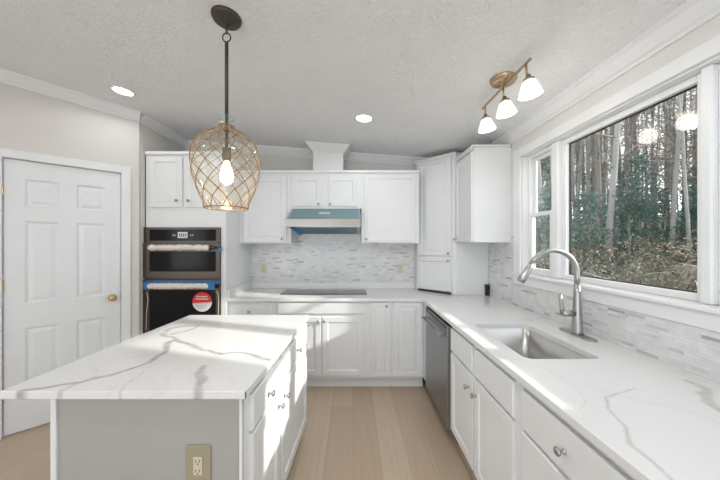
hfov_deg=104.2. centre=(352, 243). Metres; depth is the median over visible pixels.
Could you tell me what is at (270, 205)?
upper cabinet
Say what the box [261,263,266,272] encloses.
power outlet
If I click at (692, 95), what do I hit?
autumn tree
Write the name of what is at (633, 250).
thicket
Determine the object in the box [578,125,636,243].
bare tree
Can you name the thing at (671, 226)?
thicket
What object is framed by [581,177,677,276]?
evergreen tree
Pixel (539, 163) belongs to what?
bare tree
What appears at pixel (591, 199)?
evergreen tree
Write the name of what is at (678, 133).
bare tree
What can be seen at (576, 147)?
bare tree
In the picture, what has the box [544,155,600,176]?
bare tree
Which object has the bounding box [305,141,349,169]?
chase
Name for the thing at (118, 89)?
recessed light
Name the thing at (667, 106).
bare tree
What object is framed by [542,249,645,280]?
thicket
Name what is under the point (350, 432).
floor
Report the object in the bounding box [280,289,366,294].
cooktop
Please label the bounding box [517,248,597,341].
kitchen faucet
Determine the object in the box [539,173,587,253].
evergreen tree
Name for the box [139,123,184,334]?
wall
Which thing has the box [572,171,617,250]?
evergreen tree
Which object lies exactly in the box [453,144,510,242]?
upper cabinet
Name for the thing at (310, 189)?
upper cabinet
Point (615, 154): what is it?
bare tree
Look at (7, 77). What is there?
trim
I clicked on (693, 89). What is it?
bare tree
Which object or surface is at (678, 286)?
thicket
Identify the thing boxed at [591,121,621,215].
bare tree
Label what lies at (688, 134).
autumn tree
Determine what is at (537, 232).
bare tree
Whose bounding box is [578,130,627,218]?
autumn tree
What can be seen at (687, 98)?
autumn tree
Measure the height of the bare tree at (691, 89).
14.470 m
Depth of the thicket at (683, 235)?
9.38 m
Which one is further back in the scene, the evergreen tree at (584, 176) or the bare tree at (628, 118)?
the bare tree at (628, 118)
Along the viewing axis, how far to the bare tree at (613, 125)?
13.77 m
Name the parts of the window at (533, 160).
sash, sash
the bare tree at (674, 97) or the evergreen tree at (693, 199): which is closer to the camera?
the evergreen tree at (693, 199)
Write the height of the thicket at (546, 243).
1.217 m
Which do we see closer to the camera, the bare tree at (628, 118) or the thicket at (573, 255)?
the thicket at (573, 255)
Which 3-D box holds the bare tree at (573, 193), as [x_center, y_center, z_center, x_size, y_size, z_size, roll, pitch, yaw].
[12.415,-6.737,15.805,2.396,13.671,2.911,0,0,-14]
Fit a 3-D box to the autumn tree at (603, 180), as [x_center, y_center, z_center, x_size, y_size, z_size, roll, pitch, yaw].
[16.086,-4.320,17.771,4.947,8.200,4.259,0,0,-27]
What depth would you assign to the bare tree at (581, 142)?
14.70 m
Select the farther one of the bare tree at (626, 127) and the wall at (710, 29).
the bare tree at (626, 127)
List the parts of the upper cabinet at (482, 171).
door, cornice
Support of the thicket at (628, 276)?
on the ground
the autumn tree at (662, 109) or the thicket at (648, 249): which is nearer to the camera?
the thicket at (648, 249)
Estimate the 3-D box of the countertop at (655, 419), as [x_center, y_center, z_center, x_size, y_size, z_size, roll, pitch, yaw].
[0.093,0.513,1.683,2.662,0.116,3.412,0,0,0]
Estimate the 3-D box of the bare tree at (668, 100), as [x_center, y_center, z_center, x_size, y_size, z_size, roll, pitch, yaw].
[19.035,-7.007,16.558,2.951,12.958,2.206,0,0,32]
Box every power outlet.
[186,445,210,479]
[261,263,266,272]
[398,264,403,272]
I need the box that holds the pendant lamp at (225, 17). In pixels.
[189,5,260,210]
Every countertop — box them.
[0,315,308,398]
[227,281,719,479]
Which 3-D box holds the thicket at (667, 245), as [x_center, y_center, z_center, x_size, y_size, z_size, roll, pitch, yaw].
[8.533,0.477,7.433,2.499,1.522,2.692,0,0,-31]
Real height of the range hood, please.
0.298 m
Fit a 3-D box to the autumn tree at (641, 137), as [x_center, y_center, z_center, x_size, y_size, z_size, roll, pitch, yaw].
[13.044,-3.529,11.932,4.830,8.006,4.159,0,0,44]
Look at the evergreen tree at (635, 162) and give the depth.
10.13 m
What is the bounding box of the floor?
[0,378,476,479]
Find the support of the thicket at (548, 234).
on the ground
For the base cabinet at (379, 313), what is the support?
on the floor
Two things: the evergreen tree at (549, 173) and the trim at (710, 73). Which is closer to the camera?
the trim at (710, 73)
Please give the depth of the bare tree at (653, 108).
11.53 m
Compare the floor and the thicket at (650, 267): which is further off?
the thicket at (650, 267)
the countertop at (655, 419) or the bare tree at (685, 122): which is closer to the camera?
the countertop at (655, 419)
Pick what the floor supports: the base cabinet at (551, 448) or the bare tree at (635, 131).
the base cabinet at (551, 448)
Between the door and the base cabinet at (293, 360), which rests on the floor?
the base cabinet at (293, 360)
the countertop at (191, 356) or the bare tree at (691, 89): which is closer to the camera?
the countertop at (191, 356)
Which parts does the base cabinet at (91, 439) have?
corner post, panel, corner post, drawer, door, knob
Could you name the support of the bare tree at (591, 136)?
on the ground
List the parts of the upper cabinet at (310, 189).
door, cornice, door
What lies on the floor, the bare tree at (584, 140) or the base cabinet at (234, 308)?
the base cabinet at (234, 308)
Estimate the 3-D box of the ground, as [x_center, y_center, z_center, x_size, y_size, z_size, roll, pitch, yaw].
[19.620,-1.235,17.000,36.000,5.971,50.000,0,0,0]
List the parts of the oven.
oven door, microwave door, control panel, oven glass, oven glass, control glass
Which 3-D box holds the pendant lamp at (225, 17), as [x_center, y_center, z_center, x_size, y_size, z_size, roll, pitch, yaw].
[-0.630,-0.653,1.395,0.325,0.962,0.325,0,0,-38]
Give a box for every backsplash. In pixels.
[250,227,414,281]
[488,236,719,382]
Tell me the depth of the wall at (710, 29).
1.44 m
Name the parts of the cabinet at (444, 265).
door, door, cornice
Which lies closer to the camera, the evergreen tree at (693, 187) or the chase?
the chase
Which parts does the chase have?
duct crown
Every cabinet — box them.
[50,360,284,479]
[145,151,249,314]
[228,302,273,314]
[239,170,296,242]
[274,302,367,385]
[277,324,306,479]
[291,170,361,211]
[361,170,418,242]
[368,302,391,385]
[391,302,427,385]
[414,151,487,294]
[451,327,520,479]
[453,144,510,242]
[521,384,635,479]
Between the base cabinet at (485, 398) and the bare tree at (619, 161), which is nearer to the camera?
the base cabinet at (485, 398)
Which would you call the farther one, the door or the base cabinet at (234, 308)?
the base cabinet at (234, 308)
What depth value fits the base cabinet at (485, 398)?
1.48 m
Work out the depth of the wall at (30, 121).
2.36 m
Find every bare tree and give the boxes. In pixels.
[536,170,550,252]
[538,158,590,268]
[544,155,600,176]
[547,142,584,190]
[572,136,603,251]
[572,145,584,239]
[573,139,602,239]
[574,140,607,243]
[574,141,580,240]
[575,136,608,182]
[577,130,612,253]
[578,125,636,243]
[582,119,662,222]
[584,125,622,183]
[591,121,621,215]
[594,114,640,261]
[595,122,660,275]
[600,105,662,226]
[603,118,649,225]
[607,113,644,186]
[621,93,696,260]
[622,111,660,227]
[623,104,668,229]
[623,116,646,232]
[629,95,687,250]
[631,115,660,212]
[639,101,687,240]
[640,97,680,214]
[642,106,669,186]
[643,95,696,263]
[649,106,670,197]
[655,89,693,175]
[661,98,695,210]
[661,100,681,231]
[664,89,696,241]
[671,89,695,240]
[684,88,696,183]
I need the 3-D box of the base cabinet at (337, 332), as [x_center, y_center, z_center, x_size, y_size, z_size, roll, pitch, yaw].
[-0.316,1.013,3.058,0.934,0.884,0.664,0,0,0]
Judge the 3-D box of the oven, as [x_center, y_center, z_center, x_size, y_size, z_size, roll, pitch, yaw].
[-1.655,0.412,2.934,0.772,1.137,0.602,0,0,0]
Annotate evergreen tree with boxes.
[536,183,618,279]
[538,156,582,254]
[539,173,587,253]
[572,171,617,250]
[572,188,627,277]
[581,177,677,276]
[584,188,642,262]
[603,151,680,258]
[603,189,643,252]
[604,169,642,241]
[617,168,684,245]
[642,188,685,238]
[661,169,696,258]
[663,165,696,245]
[664,188,696,244]
[676,187,696,259]
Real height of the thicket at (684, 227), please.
1.495 m
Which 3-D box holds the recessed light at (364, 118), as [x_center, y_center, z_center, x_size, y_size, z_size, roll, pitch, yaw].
[0.094,-1.072,2.400,0.163,0.017,0.163,0,0,5]
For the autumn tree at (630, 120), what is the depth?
12.51 m
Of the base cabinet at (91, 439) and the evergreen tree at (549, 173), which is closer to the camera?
the base cabinet at (91, 439)
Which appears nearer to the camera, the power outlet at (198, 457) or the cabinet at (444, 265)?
the power outlet at (198, 457)
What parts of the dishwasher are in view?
handle, door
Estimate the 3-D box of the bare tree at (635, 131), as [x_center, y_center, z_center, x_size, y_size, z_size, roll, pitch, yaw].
[16.210,-7.337,16.028,2.412,14.653,2.183,0,0,31]
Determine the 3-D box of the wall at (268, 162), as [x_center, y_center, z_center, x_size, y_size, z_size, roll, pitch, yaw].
[-0.352,0.107,3.440,3.555,2.697,0.100,0,0,0]
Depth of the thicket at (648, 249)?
6.80 m
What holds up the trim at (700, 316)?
attached to the wall at (710, 29)
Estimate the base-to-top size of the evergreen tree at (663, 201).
2.814 m
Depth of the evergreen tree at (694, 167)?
10.61 m
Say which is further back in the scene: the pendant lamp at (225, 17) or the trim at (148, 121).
the trim at (148, 121)
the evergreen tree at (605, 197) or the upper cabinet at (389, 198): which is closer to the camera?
the upper cabinet at (389, 198)
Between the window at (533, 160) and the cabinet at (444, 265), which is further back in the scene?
the cabinet at (444, 265)
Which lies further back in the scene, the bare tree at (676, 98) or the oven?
the bare tree at (676, 98)
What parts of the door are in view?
knob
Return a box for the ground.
[536,214,696,290]
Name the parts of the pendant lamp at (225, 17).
glass globe, hanging chain, bulb, rod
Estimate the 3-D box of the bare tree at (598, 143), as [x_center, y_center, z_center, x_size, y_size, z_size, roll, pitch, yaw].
[8.638,-6.218,9.766,2.116,14.203,2.338,0,0,-8]
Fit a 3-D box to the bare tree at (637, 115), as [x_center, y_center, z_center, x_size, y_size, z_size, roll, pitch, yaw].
[18.859,-6.224,18.422,2.588,11.328,2.089,0,0,25]
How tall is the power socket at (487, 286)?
0.114 m
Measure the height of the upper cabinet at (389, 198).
0.796 m
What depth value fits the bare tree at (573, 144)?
13.59 m
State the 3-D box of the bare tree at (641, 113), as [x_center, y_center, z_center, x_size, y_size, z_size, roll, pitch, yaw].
[14.912,-5.295,15.419,2.035,10.820,2.534,0,0,13]
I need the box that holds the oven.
[143,227,221,333]
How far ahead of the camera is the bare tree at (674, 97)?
14.06 m
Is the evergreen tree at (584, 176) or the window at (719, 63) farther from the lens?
the evergreen tree at (584, 176)
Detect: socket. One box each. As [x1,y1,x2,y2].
[222,114,230,161]
[485,284,489,295]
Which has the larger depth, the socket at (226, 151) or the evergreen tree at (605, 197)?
the evergreen tree at (605, 197)
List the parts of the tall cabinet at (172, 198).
door, cornice, door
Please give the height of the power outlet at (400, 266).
0.115 m
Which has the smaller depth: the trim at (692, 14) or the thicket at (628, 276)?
the trim at (692, 14)
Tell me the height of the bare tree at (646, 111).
12.373 m
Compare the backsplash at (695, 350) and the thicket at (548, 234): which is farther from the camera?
the thicket at (548, 234)
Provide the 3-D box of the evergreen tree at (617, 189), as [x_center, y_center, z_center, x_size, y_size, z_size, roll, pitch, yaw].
[11.283,-0.826,12.023,2.332,3.124,1.944,0,0,-18]
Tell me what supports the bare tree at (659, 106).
on the ground
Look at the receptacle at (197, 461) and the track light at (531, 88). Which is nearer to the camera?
the receptacle at (197, 461)
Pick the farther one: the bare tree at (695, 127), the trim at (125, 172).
the bare tree at (695, 127)
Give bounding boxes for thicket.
[536,243,645,283]
[537,234,601,263]
[537,243,597,276]
[540,232,617,267]
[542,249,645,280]
[572,241,676,280]
[573,230,677,261]
[576,227,679,270]
[579,249,691,289]
[582,254,696,288]
[592,237,696,287]
[611,234,696,290]
[615,232,690,264]
[624,226,695,263]
[633,235,696,262]
[654,227,696,263]
[671,274,696,290]
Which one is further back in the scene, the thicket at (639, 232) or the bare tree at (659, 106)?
the bare tree at (659, 106)
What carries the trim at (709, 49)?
attached to the wall at (710, 29)
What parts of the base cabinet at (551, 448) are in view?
drawer, knob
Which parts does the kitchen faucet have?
lever, valve arm, deck plate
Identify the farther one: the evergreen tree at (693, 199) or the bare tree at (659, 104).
the bare tree at (659, 104)
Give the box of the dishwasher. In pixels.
[422,307,457,443]
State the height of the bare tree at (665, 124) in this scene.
13.947 m
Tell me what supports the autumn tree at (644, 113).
on the ground
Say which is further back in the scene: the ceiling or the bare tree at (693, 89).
the bare tree at (693, 89)
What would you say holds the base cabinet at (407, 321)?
on the floor
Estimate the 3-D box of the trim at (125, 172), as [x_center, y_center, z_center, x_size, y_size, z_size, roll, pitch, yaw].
[-2.399,0.372,2.357,0.822,2.165,0.126,0,0,-45]
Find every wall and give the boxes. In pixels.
[0,83,138,338]
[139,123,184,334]
[185,149,414,282]
[510,15,719,307]
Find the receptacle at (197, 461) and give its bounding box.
[193,457,201,474]
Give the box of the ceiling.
[0,0,687,157]
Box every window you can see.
[528,146,550,276]
[562,73,700,301]
[719,63,719,305]
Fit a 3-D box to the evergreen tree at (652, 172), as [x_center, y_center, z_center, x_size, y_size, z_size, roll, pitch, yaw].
[12.312,-1.227,11.488,2.054,3.760,1.968,0,0,18]
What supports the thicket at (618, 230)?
on the ground
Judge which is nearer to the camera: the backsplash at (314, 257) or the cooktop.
the cooktop
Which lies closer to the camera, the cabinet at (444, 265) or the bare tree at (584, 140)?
the cabinet at (444, 265)
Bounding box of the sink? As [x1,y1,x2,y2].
[481,328,588,358]
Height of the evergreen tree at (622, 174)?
3.870 m
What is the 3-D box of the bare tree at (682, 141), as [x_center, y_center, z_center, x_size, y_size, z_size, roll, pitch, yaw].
[10.232,-5.559,9.012,3.005,12.853,2.398,0,0,42]
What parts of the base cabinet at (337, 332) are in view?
door, door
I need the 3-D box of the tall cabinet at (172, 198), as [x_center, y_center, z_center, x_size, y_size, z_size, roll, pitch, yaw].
[-1.642,0.279,3.037,0.804,2.352,0.704,0,0,0]
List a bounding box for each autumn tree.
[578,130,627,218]
[580,107,693,242]
[585,117,642,223]
[603,91,696,247]
[620,91,696,255]
[624,87,696,199]
[624,113,671,225]
[633,109,691,199]
[654,98,695,216]
[655,134,690,219]
[658,95,696,192]
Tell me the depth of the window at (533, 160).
2.30 m
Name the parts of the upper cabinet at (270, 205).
door, cornice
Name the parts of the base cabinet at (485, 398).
door, door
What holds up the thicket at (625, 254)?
on the ground
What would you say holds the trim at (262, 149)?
attached to the wall at (268, 162)
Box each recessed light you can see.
[109,85,135,96]
[354,114,372,122]
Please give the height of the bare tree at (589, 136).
12.088 m
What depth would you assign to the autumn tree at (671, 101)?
10.42 m
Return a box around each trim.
[0,68,140,121]
[0,147,130,439]
[139,114,187,147]
[185,140,425,165]
[491,0,719,144]
[512,272,719,332]
[514,34,719,272]
[551,64,718,304]
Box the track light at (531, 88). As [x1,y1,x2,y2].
[478,57,543,133]
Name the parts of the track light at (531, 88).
lamp shade, lamp shade, lamp shade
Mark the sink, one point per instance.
(527, 343)
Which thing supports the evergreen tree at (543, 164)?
on the ground
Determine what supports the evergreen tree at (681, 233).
on the ground
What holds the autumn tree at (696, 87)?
on the ground
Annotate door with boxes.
[2,158,120,435]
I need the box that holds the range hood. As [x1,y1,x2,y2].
[285,209,360,235]
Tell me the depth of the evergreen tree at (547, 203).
8.01 m
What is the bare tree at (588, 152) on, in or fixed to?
on the ground
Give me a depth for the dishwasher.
2.20 m
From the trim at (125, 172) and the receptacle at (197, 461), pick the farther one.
the trim at (125, 172)
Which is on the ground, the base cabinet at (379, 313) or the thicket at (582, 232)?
the thicket at (582, 232)
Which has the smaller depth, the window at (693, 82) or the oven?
the window at (693, 82)

